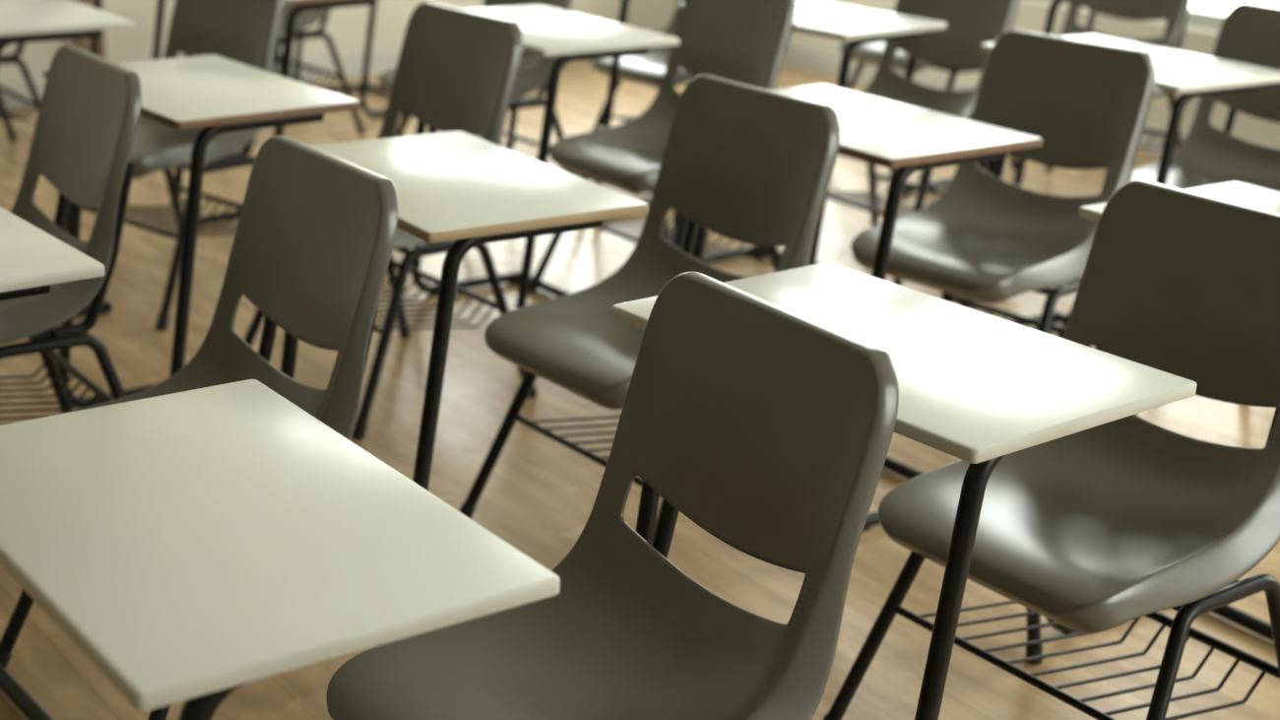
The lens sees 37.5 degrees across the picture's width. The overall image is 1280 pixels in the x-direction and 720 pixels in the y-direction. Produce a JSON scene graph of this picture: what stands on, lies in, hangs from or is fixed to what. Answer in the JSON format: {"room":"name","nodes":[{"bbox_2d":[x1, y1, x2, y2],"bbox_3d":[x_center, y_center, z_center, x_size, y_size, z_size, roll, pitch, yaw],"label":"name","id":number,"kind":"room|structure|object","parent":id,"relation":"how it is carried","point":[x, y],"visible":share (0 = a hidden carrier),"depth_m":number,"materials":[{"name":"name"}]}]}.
{"room":"classroom","nodes":[
{"label":"classroom","id":0,"kind":"room"},
{"bbox_2d":[0,0,677,82],"bbox_3d":[-4.523,-2.265,4.892,12.300,3.700,0.200,-11,23,-34],"label":"wall","id":1,"kind":"structure","parent":0,"point":[347,27],"depth_m":7.62,"materials":[{"name":"beige paint"}]},
{"bbox_2d":[72,0,106,59],"bbox_3d":[-2.000,-2.771,6.483,0.105,3.610,0.040,-11,23,-34],"label":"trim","id":2,"kind":"structure","parent":1,"relation":"attached to","point":[83,43],"depth_m":6.99,"materials":[{"name":"brown wood"}]},
{"bbox_2d":[0,28,664,108],"bbox_3d":[-4.512,-0.525,5.384,11.900,0.090,0.017,-11,23,-34],"label":"baseboard","id":3,"kind":"structure","parent":1,"relation":"attached to","point":[380,62],"depth_m":7.63,"materials":[{"name":"paint"}]},
{"bbox_2d":[0,60,1279,719],"bbox_3d":[-1.744,0.865,1.792,12.300,0.100,9.900,-11,23,-34],"label":"floor","id":4,"kind":"structure","parent":0,"point":[539,496],"depth_m":3.84,"materials":[{"name":"brown wood"}]},
{"bbox_2d":[0,36,41,140],"bbox_3d":[-2.142,-1.016,5.948,0.485,0.806,0.545,-11,23,-34],"label":"chair","id":5,"kind":"object","parent":4,"relation":"on","point":[13,58],"visible":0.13,"depth_m":5.95,"materials":[{"name":"black paint"}]},
{"bbox_2d":[0,84,36,120],"bbox_3d":[-2.135,-0.814,6.024,0.520,0.050,0.551,2,19,0],"label":"basket","id":6,"kind":"object","parent":5,"relation":"on","point":[4,113],"depth_m":6.04,"materials":[{"name":"black paint"}]},
{"bbox_2d":[0,206,104,719],"bbox_3d":[-1.050,0.169,2.654,0.412,0.710,0.600,-13,23,-37],"label":"school desk","id":7,"kind":"object","parent":4,"relation":"on","point":[32,259],"visible":1,"depth_m":2.47,"materials":[{"name":"white laminate"}]},
{"bbox_2d":[0,0,131,317],"bbox_3d":[-1.531,-0.497,4.594,0.412,0.710,0.600,-12,23,-35],"label":"school desk","id":8,"kind":"object","parent":4,"relation":"on","point":[21,21],"visible":0.75,"depth_m":4.36,"materials":[{"name":"white laminate"}]},
{"bbox_2d":[0,45,141,425],"bbox_3d":[-1.163,-0.121,3.371,0.485,0.806,0.545,-11,22,-34],"label":"chair","id":9,"kind":"object","parent":4,"relation":"on","point":[88,118],"visible":0.8,"depth_m":3.34,"materials":[{"name":"black paint"}]},
{"bbox_2d":[0,350,114,425],"bbox_3d":[-1.157,0.081,3.447,0.518,0.050,0.551,2,19,0],"label":"basket","id":10,"kind":"object","parent":9,"relation":"on","point":[48,358],"depth_m":3.54,"materials":[{"name":"black metal"}]},
{"bbox_2d":[90,0,165,60],"bbox_3d":[-1.593,-1.094,6.367,0.412,0.710,0.600,-12,23,-36],"label":"school desk","id":11,"kind":"object","parent":4,"relation":"on","point":[160,5],"visible":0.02,"depth_m":6.08,"materials":[{"name":"black paint"}]},
{"bbox_2d":[63,0,286,329],"bbox_3d":[-1.170,-0.558,4.673,0.545,0.806,0.485,17,24,39],"label":"chair","id":12,"kind":"object","parent":4,"relation":"on","point":[244,32],"visible":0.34,"depth_m":4.66,"materials":[{"name":"black paint"}]},
{"bbox_2d":[81,184,242,240],"bbox_3d":[-1.167,-0.357,4.753,0.547,0.050,0.533,2,19,0],"label":"basket","id":13,"kind":"object","parent":12,"relation":"on","point":[172,188],"depth_m":4.78,"materials":[{"name":"black metal"}]},
{"bbox_2d":[0,134,398,719],"bbox_3d":[-0.635,0.130,2.671,0.485,0.806,0.545,-11,23,-34],"label":"chair","id":14,"kind":"object","parent":4,"relation":"on","point":[315,234],"visible":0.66,"depth_m":2.70,"materials":[{"name":"black paint"}]},
{"bbox_2d":[43,55,361,408],"bbox_3d":[-0.879,-0.191,3.743,0.412,0.710,0.600,-13,24,-37],"label":"school desk","id":15,"kind":"object","parent":4,"relation":"on","point":[219,95],"visible":0.59,"depth_m":3.50,"materials":[{"name":"white laminate"}]},
{"bbox_2d":[174,0,375,223],"bbox_3d":[-0.994,-0.681,5.190,0.412,0.710,0.600,-14,24,-39],"label":"school desk","id":16,"kind":"object","parent":4,"relation":"on","point":[300,6],"visible":0.3,"depth_m":4.87,"materials":[{"name":"black paint"}]},
{"bbox_2d":[0,379,559,719],"bbox_3d":[-0.418,0.471,1.812,0.412,0.710,0.600,-12,23,-34],"label":"school desk","id":17,"kind":"object","parent":4,"relation":"on","point":[196,546],"visible":1,"depth_m":1.63,"materials":[{"name":"white laminate"}]},
{"bbox_2d":[252,4,366,148],"bbox_3d":[-1.297,-1.201,6.575,0.485,0.806,0.545,-13,23,-37],"label":"chair","id":18,"kind":"object","parent":4,"relation":"on","point":[306,19],"visible":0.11,"depth_m":6.54,"materials":[{"name":"black paint"}]},
{"bbox_2d":[273,57,339,89],"bbox_3d":[-1.291,-0.999,6.652,0.528,0.050,0.549,2,19,0],"label":"basket","id":19,"kind":"object","parent":18,"relation":"on","point":[301,65],"depth_m":6.70,"materials":[{"name":"black metal"}]},
{"bbox_2d":[293,0,404,118],"bbox_3d":[-1.006,-1.315,7.077,0.412,0.710,0.600,-13,23,-37],"label":"school desk","id":20,"kind":"object","parent":4,"relation":"on","point":[364,86],"visible":0.51,"depth_m":6.87,"materials":[{"name":"black paint"}]},
{"bbox_2d":[243,1,537,439],"bbox_3d":[-0.554,-0.326,4.037,0.485,0.806,0.545,-13,24,-37],"label":"chair","id":21,"kind":"object","parent":4,"relation":"on","point":[457,69],"visible":0.41,"depth_m":4.04,"materials":[{"name":"black paint"}]},
{"bbox_2d":[373,258,498,333],"bbox_3d":[-0.549,-0.124,4.115,0.530,0.050,0.548,2,19,0],"label":"basket","id":22,"kind":"object","parent":21,"relation":"on","point":[388,327],"depth_m":4.11,"materials":[{"name":"black metal"}]},
{"bbox_2d":[280,130,648,491],"bbox_3d":[-0.332,0.049,3.077,0.412,0.710,0.600,-10,22,-32],"label":"school desk","id":23,"kind":"object","parent":4,"relation":"on","point":[469,190],"visible":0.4,"depth_m":2.84,"materials":[{"name":"white laminate"}]},
{"bbox_2d":[378,0,575,175],"bbox_3d":[-0.477,-0.826,5.531,0.485,0.806,0.545,-12,23,-35],"label":"chair","id":24,"kind":"object","parent":4,"relation":"on","point":[534,71],"visible":0.16,"depth_m":5.47,"materials":[{"name":"black paint"}]},
{"bbox_2d":[398,130,552,165],"bbox_3d":[-0.471,-0.624,5.608,0.524,0.050,0.550,2,19,0],"label":"basket","id":25,"kind":"object","parent":24,"relation":"on","point":[519,138],"depth_m":5.68,"materials":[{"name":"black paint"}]},
{"bbox_2d":[410,4,679,309],"bbox_3d":[-0.258,-0.456,4.587,0.412,0.710,0.600,-11,22,-34],"label":"school desk","id":26,"kind":"object","parent":4,"relation":"on","point":[546,31],"visible":0.56,"depth_m":4.35,"materials":[{"name":"white laminate"}]},
{"bbox_2d":[505,0,671,207],"bbox_3d":[-0.110,-0.858,5.798,0.412,0.710,0.600,-11,23,-34],"label":"school desk","id":27,"kind":"object","parent":4,"relation":"on","point":[623,12],"visible":0.08,"depth_m":5.51,"materials":[{"name":"black paint"}]},
{"bbox_2d":[325,271,898,719],"bbox_3d":[-0.051,0.361,2.036,0.485,0.806,0.545,-11,22,-32],"label":"chair","id":28,"kind":"object","parent":4,"relation":"on","point":[769,426],"visible":0.99,"depth_m":2.05,"materials":[{"name":"grey plastic"}]},
{"bbox_2d":[576,0,694,176],"bbox_3d":[0.136,-0.948,5.949,0.485,0.806,0.545,-13,23,-37],"label":"chair","id":29,"kind":"object","parent":4,"relation":"on","point":[648,70],"visible":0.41,"depth_m":5.88,"materials":[{"name":"black paint"}]},
{"bbox_2d":[611,114,635,122],"bbox_3d":[0.142,-0.746,6.027,0.528,0.050,0.549,2,19,0],"label":"basket","id":30,"kind":"object","parent":29,"relation":"on","point":[624,118],"depth_m":6.04,"materials":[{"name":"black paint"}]},
{"bbox_2d":[458,74,840,541],"bbox_3d":[0.022,-0.049,3.263,0.485,0.806,0.545,-12,23,-36],"label":"chair","id":31,"kind":"object","parent":4,"relation":"on","point":[745,163],"visible":0.71,"depth_m":3.28,"materials":[{"name":"black paint"}]},
{"bbox_2d":[513,413,662,497],"bbox_3d":[0.028,0.153,3.340,0.525,0.050,0.550,2,19,0],"label":"basket","id":32,"kind":"object","parent":31,"relation":"on","point":[534,424],"depth_m":3.35,"materials":[{"name":"black metal"}]},
{"bbox_2d":[528,0,796,292],"bbox_3d":[0.064,-0.519,4.668,0.485,0.806,0.545,-11,23,-34],"label":"chair","id":33,"kind":"object","parent":4,"relation":"on","point":[742,41],"visible":0.72,"depth_m":4.68,"materials":[{"name":"black paint"}]},
{"bbox_2d":[596,210,757,255],"bbox_3d":[0.071,-0.317,4.745,0.520,0.050,0.551,2,19,0],"label":"basket","id":34,"kind":"object","parent":33,"relation":"on","point":[606,227],"depth_m":4.73,"materials":[{"name":"black metal"}]},
{"bbox_2d":[670,0,946,264],"bbox_3d":[0.408,-0.547,4.917,0.412,0.710,0.600,-14,24,-39],"label":"school desk","id":35,"kind":"object","parent":4,"relation":"on","point":[859,26],"visible":0.43,"depth_m":4.68,"materials":[{"name":"white laminate"}]},
{"bbox_2d":[692,84,1042,531],"bbox_3d":[0.374,-0.111,3.617,0.412,0.710,0.600,-11,23,-34],"label":"school desk","id":36,"kind":"object","parent":4,"relation":"on","point":[886,133],"visible":0.38,"depth_m":3.38,"materials":[{"name":"white laminate"}]},
{"bbox_2d":[754,0,1019,285],"bbox_3d":[0.677,-0.625,5.038,0.485,0.806,0.545,-12,23,-36],"label":"chair","id":37,"kind":"object","parent":4,"relation":"on","point":[970,24],"visible":0.31,"depth_m":5.08,"materials":[{"name":"black paint"}]},
{"bbox_2d":[827,173,943,218],"bbox_3d":[0.683,-0.423,5.116,0.525,0.050,0.550,2,19,0],"label":"basket","id":38,"kind":"object","parent":37,"relation":"on","point":[872,185],"depth_m":5.18,"materials":[{"name":"black metal"}]},
{"bbox_2d":[612,261,1196,719],"bbox_3d":[0.271,0.318,2.330,0.412,0.710,0.600,-13,23,-37],"label":"school desk","id":39,"kind":"object","parent":4,"relation":"on","point":[978,388],"visible":0.74,"depth_m":2.12,"materials":[{"name":"white laminate"}]},
{"bbox_2d":[838,40,1017,183],"bbox_3d":[0.961,-1.059,6.356,0.485,0.806,0.545,-11,23,-34],"label":"chair","id":40,"kind":"object","parent":4,"relation":"on","point":[870,53],"visible":0.12,"depth_m":6.24,"materials":[{"name":"black paint"}]},
{"bbox_2d":[889,0,1071,195],"bbox_3d":[1.111,-0.821,5.797,0.412,0.710,0.600,-13,23,-37],"label":"school desk","id":41,"kind":"object","parent":4,"relation":"on","point":[1051,16],"visible":0.28,"depth_m":5.56,"materials":[{"name":"black paint"}]},
{"bbox_2d":[850,29,1156,415],"bbox_3d":[0.725,-0.240,3.895,0.485,0.806,0.545,-14,24,-40],"label":"chair","id":42,"kind":"object","parent":4,"relation":"on","point":[987,238],"visible":0.84,"depth_m":3.89,"materials":[{"name":"black paint"}]},
{"bbox_2d":[949,294,1066,334],"bbox_3d":[0.730,-0.038,3.973,0.536,0.050,0.546,2,19,0],"label":"basket","id":43,"kind":"object","parent":42,"relation":"on","point":[960,300],"depth_m":4.11,"materials":[{"name":"black metal"}]},
{"bbox_2d":[822,179,1279,719],"bbox_3d":[0.614,0.207,2.555,0.485,0.806,0.545,-12,23,-35],"label":"chair","id":44,"kind":"object","parent":4,"relation":"on","point":[1110,525],"visible":0.84,"depth_m":2.55,"materials":[{"name":"black paint"}]},
{"bbox_2d":[894,600,1279,719],"bbox_3d":[0.620,0.409,2.632,0.523,0.050,0.550,2,19,0],"label":"basket","id":45,"kind":"object","parent":44,"relation":"on","point":[1166,620],"depth_m":2.60,"materials":[{"name":"black metal"}]},
{"bbox_2d":[985,0,1191,170],"bbox_3d":[1.442,-0.919,5.981,0.545,0.806,0.485,18,24,40],"label":"chair","id":46,"kind":"object","parent":4,"relation":"on","point":[1176,12],"visible":0.27,"depth_m":6.01,"materials":[{"name":"black paint"}]},
{"bbox_2d":[1138,128,1165,149],"bbox_3d":[1.446,-0.717,6.060,0.546,0.050,0.536,2,19,0],"label":"basket","id":47,"kind":"object","parent":46,"relation":"on","point":[1148,131],"depth_m":6.05,"materials":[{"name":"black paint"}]},
{"bbox_2d":[960,34,1279,326],"bbox_3d":[1.090,-0.345,4.377,0.412,0.710,0.600,-10,22,-32],"label":"school desk","id":48,"kind":"object","parent":4,"relation":"on","point":[1191,76],"visible":0.37,"depth_m":4.10,"materials":[{"name":"white laminate"}]},
{"bbox_2d":[1045,181,1279,641],"bbox_3d":[0.972,0.157,2.873,0.412,0.710,0.600,-11,22,-33],"label":"school desk","id":49,"kind":"object","parent":4,"relation":"on","point":[1238,192],"visible":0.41,"depth_m":3.04,"materials":[{"name":"white laminate"}]},
{"bbox_2d":[1056,2,1279,338],"bbox_3d":[1.375,-0.398,4.423,0.485,0.806,0.545,-13,24,-37],"label":"chair","id":50,"kind":"object","parent":4,"relation":"on","point":[1248,33],"visible":0.52,"depth_m":4.52,"materials":[{"name":"black paint"}]},
{"bbox_2d":[788,0,1279,147],"bbox_3d":[3.276,-1.900,4.508,0.200,3.700,9.700,-11,23,-34],"label":"wall","id":51,"kind":"structure","parent":0,"point":[1031,15],"depth_m":6.74,"materials":[{"name":"beige paint"}]},
{"bbox_2d":[781,43,1186,154],"bbox_3d":[3.083,-0.198,5.092,0.016,0.090,9.485,-11,23,-34],"label":"baseboard","id":52,"kind":"structure","parent":51,"relation":"attached to","point":[826,63],"depth_m":7.94,"materials":[{"name":"paint"}]},
{"bbox_2d":[1047,0,1226,30],"bbox_3d":[1.920,-2.571,6.306,0.061,2.850,1.400,-11,23,-34],"label":"window","id":53,"kind":"structure","parent":51,"relation":"in","point":[1195,17],"depth_m":6.59,"materials":[{"name":"paint"}]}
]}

